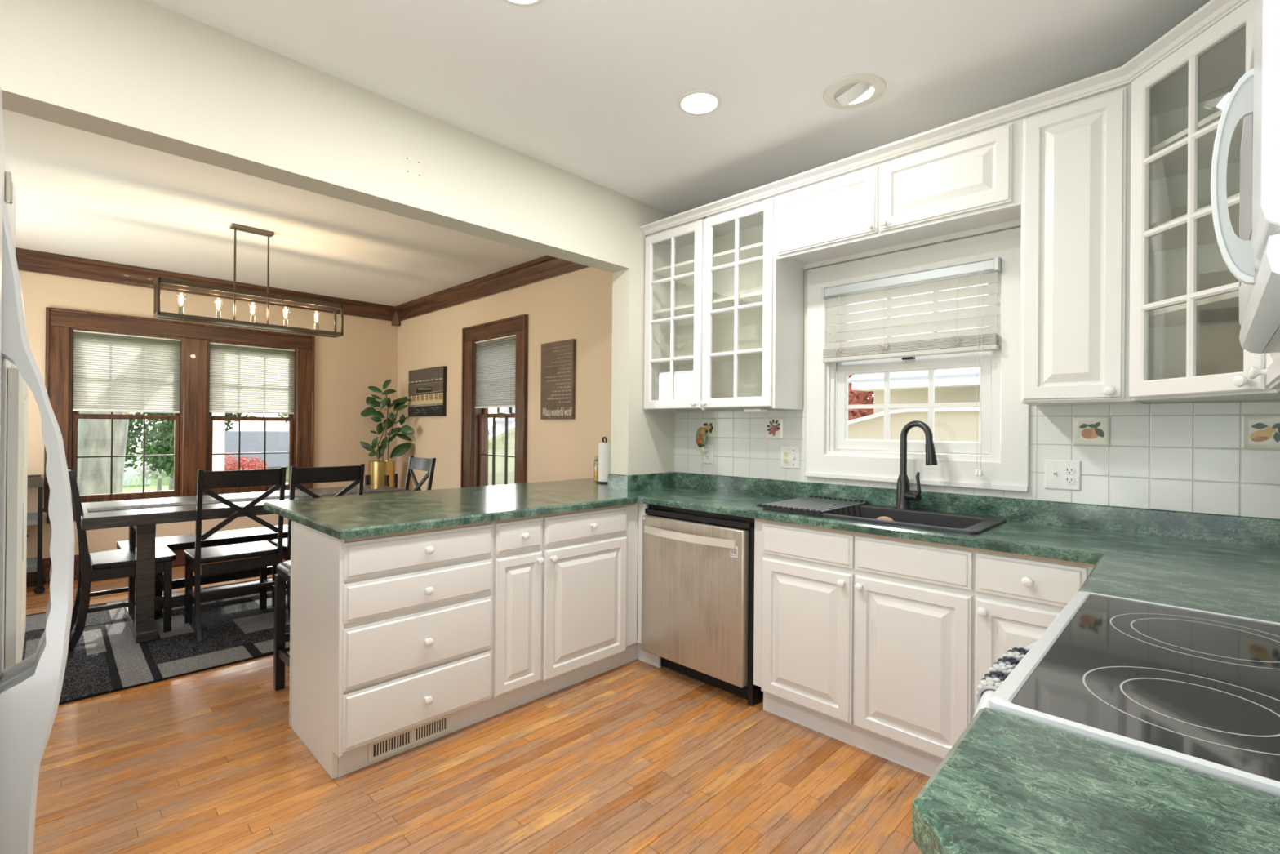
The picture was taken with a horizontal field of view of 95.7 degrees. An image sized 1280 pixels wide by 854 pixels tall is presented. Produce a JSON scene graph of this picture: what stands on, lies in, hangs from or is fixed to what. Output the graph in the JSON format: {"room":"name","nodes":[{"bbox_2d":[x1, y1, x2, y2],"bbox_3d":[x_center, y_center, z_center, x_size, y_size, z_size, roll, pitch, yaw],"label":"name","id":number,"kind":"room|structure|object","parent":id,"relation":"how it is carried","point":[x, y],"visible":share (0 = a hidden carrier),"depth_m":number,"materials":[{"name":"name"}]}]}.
{"room":"kitchen","nodes":[
{"label":"kitchen","id":0,"kind":"room"},
{"bbox_2d":[13,270,398,558],"bbox_3d":[-4.150,-0.060,5.358,0.150,2.632,3.750,0,0,44],"label":"wall","id":1,"kind":"structure","parent":0,"point":[366,355],"depth_m":5.76,"materials":[{"name":"beige paint"}]},
{"bbox_2d":[26,538,275,586],"bbox_3d":[-4.043,1.156,5.345,0.035,0.200,3.600,0,0,44],"label":"baseboard","id":2,"kind":"structure","parent":1,"relation":"attached to","point":[31,577],"depth_m":4.75,"materials":[{"name":"wood"}]},
{"bbox_2d":[42,306,315,523],"bbox_3d":[-4.109,-0.087,5.361,0.205,1.725,1.970,0,0,44],"label":"window","id":3,"kind":"structure","parent":1,"relation":"in","point":[193,424],"depth_m":5.26,"materials":[{"name":"brown wood"}]},
{"bbox_2d":[72,329,181,413],"bbox_3d":[-4.408,-0.460,5.004,0.026,0.665,0.697,0,0,44],"label":"cellular shade","id":4,"kind":"object","parent":3,"relation":"attached to","point":[113,372],"visible":1,"depth_m":4.99,"materials":[{"name":"white fabric"}]},
{"bbox_2d":[208,342,294,413],"bbox_3d":[-3.770,-0.459,5.655,0.026,0.653,0.703,0,0,44],"label":"cellular shade","id":5,"kind":"object","parent":3,"relation":"attached to","point":[244,379],"visible":1,"depth_m":5.64,"materials":[{"name":"white fabric"}]},
{"bbox_2d":[15,247,395,320],"bbox_3d":[-4.015,-1.296,5.330,0.070,0.160,3.580,0,0,44],"label":"trim","id":6,"kind":"structure","parent":1,"relation":"attached to","point":[29,260],"depth_m":5.03,"materials":[{"name":"brown wood"}]},
{"bbox_2d":[26,555,930,853],"bbox_3d":[-1.534,1.334,2.882,7.368,0.120,3.900,0,0,44],"label":"floor","id":7,"kind":"structure","parent":0,"point":[637,756],"depth_m":2.09,"materials":[{"name":"brown wood"}]},
{"bbox_2d":[26,474,44,594],"bbox_3d":[-4.804,0.810,4.236,0.326,0.874,0.644,0,0,44],"label":"bar cart","id":8,"kind":"object","parent":7,"relation":"on","point":[33,564],"visible":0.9,"depth_m":4.33,"materials":[{"name":"black wood"}]},
{"bbox_2d":[26,556,37,573],"bbox_3d":[-4.807,1.048,4.236,0.300,0.060,0.585,0,0,44],"label":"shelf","id":9,"kind":"object","parent":8,"relation":"attached to","point":[31,562],"depth_m":4.47,"materials":[{"name":"grey"}]},
{"bbox_2d":[26,512,37,525],"bbox_3d":[-4.803,0.698,4.237,0.300,0.060,0.585,0,0,44],"label":"shelf","id":10,"kind":"object","parent":8,"relation":"attached to","point":[32,517],"depth_m":4.49,"materials":[{"name":"grey"}]},
{"bbox_2d":[26,474,43,488],"bbox_3d":[-4.801,0.410,4.237,0.326,0.075,0.611,0,0,44],"label":"tray","id":11,"kind":"object","parent":8,"relation":"on","point":[33,481],"depth_m":4.32,"materials":[{"name":"grey metal"}]},
{"bbox_2d":[0,85,75,853],"bbox_3d":[-1.191,0.408,0.648,0.900,1.670,0.796,0,0,44],"label":"refrigerator","id":12,"kind":"object","parent":7,"relation":"on","point":[31,687],"visible":1,"depth_m":0.88,"materials":[{"name":"white metal"}]},
{"bbox_2d":[22,577,289,704],"bbox_3d":[-2.724,1.258,3.876,1.860,0.013,2.750,0,0,44],"label":"area rug","id":13,"kind":"object","parent":7,"relation":"on","point":[106,658],"visible":0.49,"depth_m":3.32,"materials":[{"name":"carpet"}]},
{"bbox_2d":[67,466,176,650],"bbox_3d":[-3.179,0.747,3.544,0.464,1.000,0.492,0,0,44],"label":"dining chair","id":14,"kind":"object","parent":13,"relation":"on","point":[118,563],"visible":0.77,"depth_m":3.41,"materials":[{"name":"black wood"}]},
{"bbox_2d":[116,524,288,591],"bbox_3d":[-2.992,1.024,4.393,0.370,0.450,1.430,0,0,44],"label":"bench","id":15,"kind":"object","parent":13,"relation":"on","point":[257,534],"visible":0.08,"depth_m":4.22,"materials":[{"name":"black wood"}]},
{"bbox_2d":[183,466,286,641],"bbox_3d":[-2.592,0.752,3.709,0.492,1.000,0.464,0,0,44],"label":"dining chair","id":16,"kind":"object","parent":13,"relation":"on","point":[269,554],"visible":0.83,"depth_m":3.60,"materials":[{"name":"black wood"}]},
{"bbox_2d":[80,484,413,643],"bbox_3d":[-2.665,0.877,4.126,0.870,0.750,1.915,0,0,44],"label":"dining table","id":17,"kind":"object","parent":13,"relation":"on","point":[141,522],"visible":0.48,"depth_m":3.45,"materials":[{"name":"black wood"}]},
{"bbox_2d":[86,501,196,511],"bbox_3d":[-3.076,0.495,3.609,0.202,0.005,0.525,0,0,44],"label":"table runner","id":18,"kind":"object","parent":17,"relation":"on","point":[132,507],"depth_m":3.59,"materials":[{"name":"fabric"}]},
{"bbox_2d":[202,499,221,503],"bbox_3d":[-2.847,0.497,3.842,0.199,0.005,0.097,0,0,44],"label":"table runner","id":19,"kind":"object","parent":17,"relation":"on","point":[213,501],"depth_m":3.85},
{"bbox_2d":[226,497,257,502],"bbox_3d":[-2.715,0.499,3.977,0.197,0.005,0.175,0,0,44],"label":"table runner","id":20,"kind":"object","parent":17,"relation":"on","point":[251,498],"depth_m":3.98,"materials":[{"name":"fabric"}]},
{"bbox_2d":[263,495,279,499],"bbox_3d":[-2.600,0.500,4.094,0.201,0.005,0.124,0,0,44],"label":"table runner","id":21,"kind":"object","parent":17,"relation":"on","point":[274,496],"depth_m":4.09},
{"bbox_2d":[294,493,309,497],"bbox_3d":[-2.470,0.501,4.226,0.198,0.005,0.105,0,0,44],"label":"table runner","id":22,"kind":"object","parent":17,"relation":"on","point":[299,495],"depth_m":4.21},
{"bbox_2d":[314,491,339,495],"bbox_3d":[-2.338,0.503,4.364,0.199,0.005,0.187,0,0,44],"label":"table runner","id":23,"kind":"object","parent":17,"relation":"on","point":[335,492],"depth_m":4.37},
{"bbox_2d":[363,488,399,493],"bbox_3d":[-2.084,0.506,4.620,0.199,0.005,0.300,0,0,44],"label":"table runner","id":24,"kind":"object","parent":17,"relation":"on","point":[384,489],"depth_m":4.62,"materials":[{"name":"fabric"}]},
{"bbox_2d":[271,463,364,621],"bbox_3d":[-2.256,0.756,4.059,0.492,1.000,0.464,0,0,44],"label":"dining chair","id":25,"kind":"object","parent":13,"relation":"on","point":[354,473],"visible":0.34,"depth_m":3.87,"materials":[{"name":"black wood"}]},
{"bbox_2d":[404,455,435,490],"bbox_3d":[-2.051,0.759,4.879,0.464,1.000,0.492,0,0,44],"label":"dining chair","id":26,"kind":"object","parent":13,"relation":"on","point":[428,464],"visible":0.28,"depth_m":5.02,"materials":[{"name":"black wood"}]},
{"bbox_2d":[273,560,290,690],"bbox_3d":[-1.483,0.964,2.833,0.414,0.619,0.439,0,0,44],"label":"counter stool","id":27,"kind":"object","parent":7,"relation":"on","point":[281,657],"visible":0.28,"depth_m":2.80,"materials":[{"name":"black wood"}]},
{"bbox_2d":[364,473,397,488],"bbox_3d":[-2.754,0.886,6.171,0.253,0.764,0.253,1,0,-1],"label":"plant stand","id":28,"kind":"object","parent":7,"relation":"on","point":[366,477],"visible":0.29,"depth_m":6.06,"materials":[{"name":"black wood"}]},
{"bbox_2d":[360,379,413,487],"bbox_3d":[-2.694,0.078,6.180,0.606,1.162,0.260,1,0,-9],"label":"rubber plant","id":29,"kind":"object","parent":28,"relation":"on","point":[378,469],"visible":0.96,"depth_m":6.17,"materials":[{"name":"green plant"}]},
{"bbox_2d":[288,520,493,779],"bbox_3d":[-1.043,0.839,2.470,0.618,0.877,0.635,0,0,44],"label":"base cabinet","id":30,"kind":"object","parent":7,"relation":"on","point":[392,633],"visible":0.98,"depth_m":2.24,"materials":[{"name":"white paint"}]},
{"bbox_2d":[367,712,451,763],"bbox_3d":[-0.906,1.229,2.302,0.006,0.076,0.334,0,0,44],"label":"floor register","id":31,"kind":"object","parent":30,"relation":"attached to","point":[397,742],"visible":0.98,"depth_m":2.29,"materials":[{"name":"white plastic"}]},
{"bbox_2d":[487,515,544,718],"bbox_3d":[-0.719,0.843,2.777,0.586,0.877,0.256,0,0,44],"label":"base cabinet","id":32,"kind":"object","parent":7,"relation":"on","point":[518,560],"visible":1,"depth_m":2.59,"materials":[{"name":"white paint"}]},
{"bbox_2d":[535,502,638,699],"bbox_3d":[-0.391,0.846,3.112,0.586,0.877,0.682,0,0,44],"label":"base cabinet","id":33,"kind":"object","parent":7,"relation":"on","point":[589,567],"visible":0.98,"depth_m":2.88,"materials":[{"name":"white paint"}]},
{"bbox_2d":[637,502,661,667],"bbox_3d":[0.031,0.850,3.153,0.179,0.877,0.061,0,0,44],"label":"cabinet filler","id":34,"kind":"object","parent":7,"relation":"on","point":[647,657],"visible":0.39,"depth_m":3.14,"materials":[{"name":"white paint"}]},
{"bbox_2d":[641,504,759,706],"bbox_3d":[0.414,0.852,3.028,0.667,0.871,0.612,0,0,44],"label":"dishwasher","id":35,"kind":"object","parent":7,"relation":"on","point":[698,566],"visible":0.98,"depth_m":2.81,"materials":[{"name":"silver metal"}]},
{"bbox_2d":[753,518,974,776],"bbox_3d":[1.002,0.857,2.499,0.899,0.877,0.564,0,0,44],"label":"base cabinet","id":36,"kind":"object","parent":7,"relation":"on","point":[863,641],"visible":0.96,"depth_m":2.27,"materials":[{"name":"white paint"}]},
{"bbox_2d":[973,548,1094,715],"bbox_3d":[1.463,0.860,2.046,0.394,0.877,0.564,0,0,44],"label":"base cabinet","id":37,"kind":"object","parent":7,"relation":"on","point":[1017,597],"visible":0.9,"depth_m":1.92,"materials":[{"name":"white paint"}]},
{"bbox_2d":[972,591,1279,796],"bbox_3d":[0.926,0.732,0.851,0.702,1.080,0.754,0,0,44],"label":"electric range","id":38,"kind":"object","parent":7,"relation":"on","point":[1195,690],"visible":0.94,"depth_m":0.83,"materials":[{"name":"black glass"}]},
{"bbox_2d":[975,645,1030,703],"bbox_3d":[0.686,0.466,1.077,0.065,0.062,0.251,0,0,44],"label":"towel","id":39,"kind":"object","parent":38,"relation":"on","point":[997,674],"visible":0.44,"depth_m":1.05,"materials":[{"name":"fabric"}]},
{"bbox_3d":[0.541,0.854,0.382,0.590,0.868,0.448,0,0,44],"label":"base cabinet","id":40,"kind":"object","parent":7,"relation":"on","visible":0},
{"bbox_2d":[912,706,1279,853],"bbox_3d":[0.527,0.350,0.392,0.645,0.138,0.466,0,0,44],"label":"countertop","id":41,"kind":"structure","parent":40,"relation":"on","point":[1009,784],"depth_m":0.58,"materials":[{"name":"green laminate"}]},
{"bbox_3d":[1.622,0.861,1.494,0.604,0.877,1.130,0,0,44],"label":"cabinet","id":42,"kind":"object","parent":7,"relation":"on","visible":0},
{"bbox_2d":[263,471,1279,622],"bbox_3d":[0.232,0.344,2.228,3.638,0.126,2.074,0,0,44],"label":"countertop","id":43,"kind":"structure","parent":42,"relation":"on","point":[1213,562],"depth_m":2.21,"materials":[{"name":"stone"}]},
{"bbox_2d":[593,455,598,480],"bbox_3d":[-0.281,0.278,4.010,0.080,0.187,0.080,1,0,-25],"label":"spice jar","id":44,"kind":"object","parent":43,"relation":"on","point":[596,470],"visible":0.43,"depth_m":3.98,"materials":[{"name":"gold glass"}]},
{"bbox_2d":[595,436,611,483],"bbox_3d":[-0.226,0.218,3.859,0.132,0.307,0.132,0,0,44],"label":"paper towel holder","id":45,"kind":"object","parent":43,"relation":"on","point":[604,448],"visible":0.8,"depth_m":3.81,"materials":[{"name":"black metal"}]},
{"bbox_2d":[762,503,1006,534],"bbox_3d":[1.027,0.478,2.515,0.883,0.218,0.460,0,0,44],"label":"sink","id":46,"kind":"object","parent":43,"relation":"in","point":[962,523],"visible":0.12,"depth_m":2.47,"materials":[{"name":"black"}]},
{"bbox_2d":[756,495,869,514],"bbox_3d":[0.816,0.360,2.716,0.314,0.014,0.492,0,0,44],"label":"drying rack","id":47,"kind":"object","parent":46,"relation":"on","point":[815,504],"visible":1,"depth_m":2.68,"materials":[{"name":"silver metal"}]},
{"bbox_2d":[876,515,893,520],"bbox_3d":[1.102,0.428,2.608,0.083,0.052,0.042,0,0,44],"label":"sponge","id":48,"kind":"object","parent":46,"relation":"in","point":[882,517],"visible":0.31,"depth_m":2.60,"materials":[{"name":"beige"}]},
{"bbox_2d":[894,420,937,510],"bbox_3d":[1.220,0.171,2.569,0.070,0.400,0.190,1,0,-26],"label":"faucet","id":49,"kind":"object","parent":43,"relation":"on","point":[904,495],"visible":1,"depth_m":2.59,"materials":[{"name":"black"}]},
{"bbox_2d":[2,0,1210,306],"bbox_3d":[-1.509,-1.458,2.887,7.368,0.200,3.900,0,0,44],"label":"ceiling","id":50,"kind":"structure","parent":0,"point":[589,90],"depth_m":2.39,"materials":[{"name":"white paint"}]},
{"bbox_2d":[153,222,343,337],"bbox_3d":[-2.655,-1.027,4.016,0.166,0.676,1.079,0,0,44],"label":"linear chandelier","id":51,"kind":"object","parent":50,"relation":"hanging from","point":[159,282],"visible":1,"depth_m":3.94,"materials":[{"name":"grey metal"}]},
{"bbox_2d":[177,306,184,314],"bbox_3d":[-2.946,-0.740,3.721,0.032,0.060,0.032,0,0,44],"label":"socket","id":52,"kind":"object","parent":51,"relation":"attached to","point":[180,309],"depth_m":3.71,"materials":[{"name":"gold metal"}]},
{"bbox_2d":[215,311,221,318],"bbox_3d":[-2.809,-0.739,3.861,0.032,0.060,0.032,0,0,44],"label":"socket","id":53,"kind":"object","parent":51,"relation":"attached to","point":[218,314],"depth_m":3.85,"materials":[{"name":"gold metal"}]},
{"bbox_2d":[249,315,255,322],"bbox_3d":[-2.672,-0.738,4.000,0.032,0.060,0.032,0,0,44],"label":"socket","id":54,"kind":"object","parent":51,"relation":"attached to","point":[252,318],"depth_m":3.99,"materials":[{"name":"gold metal"}]},
{"bbox_2d":[313,323,319,329],"bbox_3d":[-2.392,-0.735,4.285,0.032,0.060,0.032,0,0,44],"label":"socket","id":55,"kind":"object","parent":51,"relation":"attached to","point":[316,326],"depth_m":4.27,"materials":[{"name":"gold metal"}]},
{"bbox_2d":[502,0,543,6],"bbox_3d":[-0.368,-1.347,1.767,0.184,0.004,0.184,0,0,44],"label":"recessed light","id":56,"kind":"object","parent":50,"relation":"in","point":[516,2],"visible":1,"depth_m":1.84,"materials":[{"name":"white"}]},
{"bbox_2d":[677,89,721,115],"bbox_3d":[0.246,-1.341,2.401,0.184,0.004,0.184,0,0,44],"label":"recessed light","id":57,"kind":"object","parent":50,"relation":"in","point":[697,102],"visible":1,"depth_m":2.40,"materials":[{"name":"white"}]},
{"bbox_2d":[822,73,885,109],"bbox_3d":[0.855,-1.348,2.314,0.236,0.123,0.236,0,0,44],"label":"light","id":58,"kind":"object","parent":50,"relation":"attached to","point":[844,100],"visible":0.97,"depth_m":2.28,"materials":[{"name":"white"}]},
{"bbox_2d":[610,197,675,638],"bbox_3d":[0.027,-0.027,3.590,0.145,2.632,0.424,0,0,44],"label":"wall partition","id":59,"kind":"structure","parent":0,"point":[643,442],"depth_m":3.45,"materials":[{"name":"beige paint"}]},
{"bbox_2d":[0,0,630,272],"bbox_3d":[-1.223,-1.148,2.307,0.146,0.416,3.176,0,0,44],"label":"beam","id":60,"kind":"structure","parent":59,"relation":"attached to","point":[146,73],"depth_m":2.11,"materials":[{"name":"beige paint"}]},
{"bbox_2d":[396,233,1279,490],"bbox_3d":[-0.209,-0.028,4.223,7.368,2.632,0.150,0,0,44],"label":"wall","id":61,"kind":"structure","parent":0,"point":[577,304],"depth_m":4.72,"materials":[{"name":"beige paint"}]},
{"bbox_2d":[391,311,400,326],"bbox_3d":[-2.773,-1.246,6.593,0.075,0.192,0.075,0,0,44],"label":"trim","id":62,"kind":"structure","parent":61,"relation":"attached to","point":[395,322],"depth_m":6.58,"materials":[{"name":"brown wood"}]},
{"bbox_2d":[408,365,446,416],"bbox_3d":[-2.243,-0.362,6.090,0.800,0.500,0.036,0,0,44],"label":"picture","id":63,"kind":"object","parent":61,"relation":"attached to","point":[427,387],"visible":1,"depth_m":6.03,"materials":[{"name":"black fabric"}]},
{"bbox_2d":[394,255,589,320],"bbox_3d":[-1.337,-1.272,5.188,4.053,0.160,0.070,0,0,44],"label":"trim","id":64,"kind":"structure","parent":61,"relation":"attached to","point":[545,267],"depth_m":5.17,"materials":[{"name":"brown wood"}]},
{"bbox_2d":[460,314,528,487],"bbox_3d":[-1.278,-0.070,5.234,1.070,1.742,0.205,0,0,44],"label":"window","id":65,"kind":"structure","parent":61,"relation":"in","point":[473,419],"depth_m":5.37,"materials":[{"name":"brown wood"}]},
{"bbox_2d":[475,334,515,408],"bbox_3d":[-1.294,-0.483,5.205,0.687,0.623,0.026,0,0,44],"label":"cellular shade","id":66,"kind":"object","parent":65,"relation":"attached to","point":[495,366],"visible":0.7,"depth_m":5.19,"materials":[{"name":"white fabric"}]},
{"bbox_2d":[540,338,575,419],"bbox_3d":[-0.645,-0.364,4.531,0.410,0.606,0.024,0,0,44],"label":"sign","id":67,"kind":"object","parent":61,"relation":"attached to","point":[557,385],"visible":1,"depth_m":4.50,"materials":[{"name":"brown"}]},
{"bbox_2d":[700,418,715,437],"bbox_3d":[0.409,0.006,3.497,0.112,0.112,0.008,0,0,44],"label":"tile","id":68,"kind":"object","parent":61,"relation":"attached to","point":[708,424],"depth_m":3.48,"materials":[{"name":"tile"}]},
{"bbox_2d":[703,444,713,463],"bbox_3d":[0.409,0.162,3.491,0.072,0.116,0.010,0,0,44],"label":"outlet plate","id":69,"kind":"object","parent":61,"relation":"attached to","point":[708,457],"visible":0.99,"depth_m":3.48,"materials":[{"name":"white"}]},
{"bbox_2d":[695,427,708,453],"bbox_3d":[0.374,0.079,3.486,0.079,0.155,0.058,0,0,44],"label":"night light","id":70,"kind":"object","parent":69,"relation":"attached to","point":[700,437],"visible":1,"depth_m":3.46,"materials":[{"name":"multicoloured glass"}]},
{"bbox_2d":[705,448,710,459],"bbox_3d":[0.407,0.162,3.490,0.033,0.071,0.005,0,0,44],"label":"receptacle","id":71,"kind":"object","parent":69,"relation":"attached to","point":[707,455],"depth_m":3.49,"materials":[{"name":"white"}]},
{"bbox_2d":[644,195,804,412],"bbox_3d":[0.430,-0.613,3.253,0.889,1.070,0.330,0,0,44],"label":"upper cabinet","id":72,"kind":"object","parent":61,"relation":"attached to","point":[724,316],"visible":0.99,"depth_m":3.24,"materials":[{"name":"white paint"}]},
{"bbox_2d":[764,417,783,439],"bbox_3d":[0.735,0.008,3.176,0.112,0.112,0.009,0,0,44],"label":"tile","id":73,"kind":"object","parent":61,"relation":"attached to","point":[774,427],"depth_m":3.17,"materials":[{"name":"tile"}]},
{"bbox_2d":[780,446,799,468],"bbox_3d":[0.801,0.164,3.103,0.116,0.116,0.015,0,0,44],"label":"outlet plate","id":74,"kind":"object","parent":61,"relation":"attached to","point":[789,455],"visible":1,"depth_m":3.10,"materials":[{"name":"white"}]},
{"bbox_2d":[782,450,788,463],"bbox_3d":[0.785,0.164,3.119,0.033,0.071,0.005,0,0,44],"label":"receptacle","id":75,"kind":"object","parent":74,"relation":"attached to","point":[785,453],"depth_m":3.12,"materials":[{"name":"white"}]},
{"bbox_2d":[776,118,1022,270],"bbox_3d":[1.119,-0.984,2.582,1.030,0.318,0.330,0,0,44],"label":"upper cabinet","id":76,"kind":"object","parent":61,"relation":"attached to","point":[969,185],"visible":0.98,"depth_m":2.45,"materials":[{"name":"white paint"}]},
{"bbox_2d":[804,226,1030,492],"bbox_3d":[1.274,-0.280,2.740,0.987,1.081,0.174,0,0,44],"label":"window","id":77,"kind":"structure","parent":61,"relation":"in","point":[1005,421],"depth_m":2.63,"materials":[{"name":"white paint"}]},
{"bbox_2d":[821,257,1001,475],"bbox_3d":[1.210,-0.249,2.678,0.783,0.908,0.066,0,0,44],"label":"blind","id":78,"kind":"object","parent":77,"relation":"attached to","point":[980,339],"visible":1,"depth_m":2.63,"materials":[{"name":"grey paint"}]},
{"bbox_2d":[608,471,1279,547],"bbox_3d":[0.785,0.333,2.332,2.994,0.092,1.151,0,0,44],"label":"backsplash","id":79,"kind":"structure","parent":61,"relation":"attached to","point":[1243,530],"depth_m":2.35,"materials":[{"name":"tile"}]},
{"bbox_2d":[674,401,1279,519],"bbox_3d":[1.241,0.103,2.689,2.850,0.381,0.008,0,0,44],"label":"tile backsplash","id":80,"kind":"structure","parent":61,"relation":"attached to","point":[1186,457],"depth_m":2.14,"materials":[{"name":"white tile"}]},
{"bbox_2d":[1044,459,1080,490],"bbox_3d":[1.651,0.188,2.267,0.116,0.116,0.018,0,0,44],"label":"outlet plate","id":81,"kind":"object","parent":61,"relation":"attached to","point":[1060,474],"visible":1,"depth_m":2.27,"materials":[{"name":"white"}]},
{"bbox_2d":[1064,466,1075,484],"bbox_3d":[1.669,0.188,2.252,0.033,0.071,0.005,0,0,44],"label":"receptacle","id":82,"kind":"object","parent":81,"relation":"attached to","point":[1069,471],"depth_m":2.25,"materials":[{"name":"white"}]},
{"bbox_2d":[1019,84,1137,405],"bbox_3d":[1.596,-0.613,2.110,0.314,1.054,0.330,0,0,44],"label":"upper cabinet","id":83,"kind":"object","parent":61,"relation":"attached to","point":[1075,236],"visible":1,"depth_m":2.01,"materials":[{"name":"white paint"}]},
{"bbox_2d":[1072,416,1110,445],"bbox_3d":[1.719,0.015,2.211,0.112,0.112,0.008,0,0,44],"label":"tile","id":84,"kind":"object","parent":61,"relation":"attached to","point":[1086,430],"depth_m":2.21,"materials":[{"name":"white ceramic"}]},
{"bbox_2d":[1241,414,1279,449],"bbox_3d":[2.044,0.017,1.892,0.112,0.112,0.008,0,0,44],"label":"tile","id":85,"kind":"object","parent":61,"relation":"attached to","point":[1260,431],"depth_m":1.90,"materials":[{"name":"tile"}]},
{"bbox_3d":[1.055,-0.024,0.357,0.150,2.632,3.600,0,0,44],"label":"wall","id":86,"kind":"structure","parent":0,"visible":0},
{"bbox_2d":[1128,0,1279,404],"bbox_3d":[1.825,-0.612,1.687,0.608,1.054,0.614,0,0,44],"label":"upper cabinet","id":87,"kind":"object","parent":86,"relation":"attached to","point":[1185,326],"visible":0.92,"depth_m":1.86,"materials":[{"name":"white paint"}]},
{"bbox_2d":[639,0,1248,235],"bbox_3d":[0.941,-1.165,2.148,1.240,0.042,3.021,1,0,-13],"label":"crown molding","id":88,"kind":"structure","parent":87,"relation":"attached to","point":[1214,11],"depth_m":2.18,"materials":[{"name":"white paint"}]},
{"bbox_2d":[1247,351,1279,392],"bbox_3d":[1.523,-0.615,1.197,0.354,1.054,0.540,0,0,44],"label":"upper cabinet","id":89,"kind":"object","parent":86,"relation":"attached to","point":[1272,371],"visible":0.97,"depth_m":1.40,"materials":[{"name":"white paint"}]},
{"bbox_3d":[1.079,-0.862,0.719,0.322,0.570,0.768,0,0,44],"label":"upper cabinet","id":90,"kind":"object","parent":86,"relation":"attached to","visible":0},
{"bbox_2d":[1210,0,1279,353],"bbox_3d":[1.038,-0.359,0.753,0.422,0.432,0.760,0,0,44],"label":"microwave","id":91,"kind":"object","parent":90,"relation":"attached to","point":[1253,257],"visible":1,"depth_m":0.74,"materials":[{"name":"grey plastic"}]},
{"label":"outside","id":92,"kind":"structure","parent":0,"visible":0},
{"bbox_2d":[122,446,288,493],"bbox_3d":[0.209,2.041,3.687,120.000,0.300,120.000,0,0,44],"label":"ground","id":93,"kind":"structure","parent":92,"point":[165,483],"depth_m":18.20,"materials":[{"name":"green plant"}]},
{"bbox_2d":[77,411,129,495],"bbox_3d":[-6.042,-1.454,7.755,5.638,6.805,2.197,1,0,-37],"label":"shade tree","id":94,"kind":"object","parent":93,"relation":"on","point":[94,435],"visible":0.02,"depth_m":7.10,"materials":[{"name":"grey plant"}]},
{"bbox_2d":[122,466,151,485],"bbox_3d":[-15.716,1.500,17.387,0.070,0.550,1.650,0,0,44],"label":"fence","id":95,"kind":"object","parent":93,"relation":"on","point":[128,474],"visible":0.22,"depth_m":17.65,"materials":[{"name":"white paint"}]},
{"bbox_2d":[134,463,169,491],"bbox_3d":[-11.651,1.302,13.931,0.834,1.057,0.727,0,0,44],"label":"flowering shrub","id":96,"kind":"object","parent":93,"relation":"on","point":[148,473],"visible":0.45,"depth_m":13.80,"materials":[{"name":"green plant"}]},
{"bbox_2d":[139,419,174,490],"bbox_3d":[-10.133,0.825,12.550,1.187,2.028,1.022,0,0,44],"label":"shrub","id":97,"kind":"object","parent":93,"relation":"on","point":[164,435],"visible":0.5,"depth_m":12.24,"materials":[{"name":"green plant"}]},
{"bbox_2d":[137,412,249,431],"bbox_3d":[-18.124,-0.153,23.762,3.229,3.888,4.523,0,0,29],"label":"evergreen tree","id":98,"kind":"object","parent":93,"relation":"on","point":[228,424],"visible":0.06,"depth_m":23.20,"materials":[{"name":"green plant"}]},
{"bbox_2d":[212,412,225,471],"bbox_3d":[-5.030,0.051,6.900,0.120,3.600,0.130,0,0,44],"label":"porch post","id":99,"kind":"object","parent":93,"relation":"on","point":[218,445],"visible":0.06,"depth_m":6.86,"materials":[{"name":"white paint"}]},
{"bbox_2d":[224,452,268,471],"bbox_3d":[-8.323,1.189,12.007,0.979,1.334,1.139,0,0,44],"label":"shrub","id":100,"kind":"object","parent":93,"relation":"on","point":[244,465],"visible":0.23,"depth_m":12.01,"materials":[{"name":"red plant"}]},
{"bbox_2d":[224,431,288,479],"bbox_3d":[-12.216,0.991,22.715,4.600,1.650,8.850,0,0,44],"label":"garage","id":101,"kind":"structure","parent":93,"relation":"on","point":[251,442],"depth_m":20.12,"materials":[{"name":"beige"}]},
{"bbox_2d":[276,413,288,424],"bbox_3d":[-15.234,-0.302,27.680,3.898,4.250,3.735,0,0,44],"label":"evergreen tree","id":102,"kind":"object","parent":93,"relation":"on","point":[279,415],"visible":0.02,"depth_m":26.98,"materials":[{"name":"green plant"}]},
{"bbox_2d":[488,407,515,485],"bbox_3d":[-3.466,-0.012,20.061,11.800,3.800,6.800,0,0,44],"label":"house","id":103,"kind":"structure","parent":93,"relation":"on","point":[500,422],"depth_m":16.08,"materials":[{"name":"beige paint"}]},
{"bbox_2d":[848,374,874,420],"bbox_3d":[2.993,0.455,8.754,1.084,2.982,0.952,0,0,23],"label":"maple","id":104,"kind":"object","parent":93,"relation":"on","point":[855,397],"visible":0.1,"depth_m":8.39,"materials":[{"name":"red plant"}]},
{"bbox_2d":[848,407,979,441],"bbox_3d":[3.713,0.859,6.251,5.800,2.135,0.750,0,0,44],"label":"roof","id":105,"kind":"structure","parent":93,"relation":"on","point":[950,424],"depth_m":6.42,"materials":[{"name":"beige paint"}]},
{"bbox_2d":[848,326,986,413],"bbox_3d":[7.097,0.155,6.910,7.500,3.604,4.580,0,0,44],"label":"neighbor house","id":106,"kind":"structure","parent":93,"relation":"on","point":[959,384],"depth_m":7.44,"materials":[{"name":"beige"}]},
{"bbox_3d":[-14.110,1.777,14.793,12.000,0.015,2.400,0,0,44],"label":"sidewalk","id":107,"kind":"object","parent":93,"relation":"on","visible":0},
{"bbox_2d":[77,411,156,471],"bbox_3d":[-14.133,0.437,15.432,2.398,2.742,2.176,0,0,44],"label":"tree","id":108,"kind":"object","parent":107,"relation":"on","point":[131,436],"visible":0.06,"depth_m":15.41,"materials":[{"name":"green plant"}]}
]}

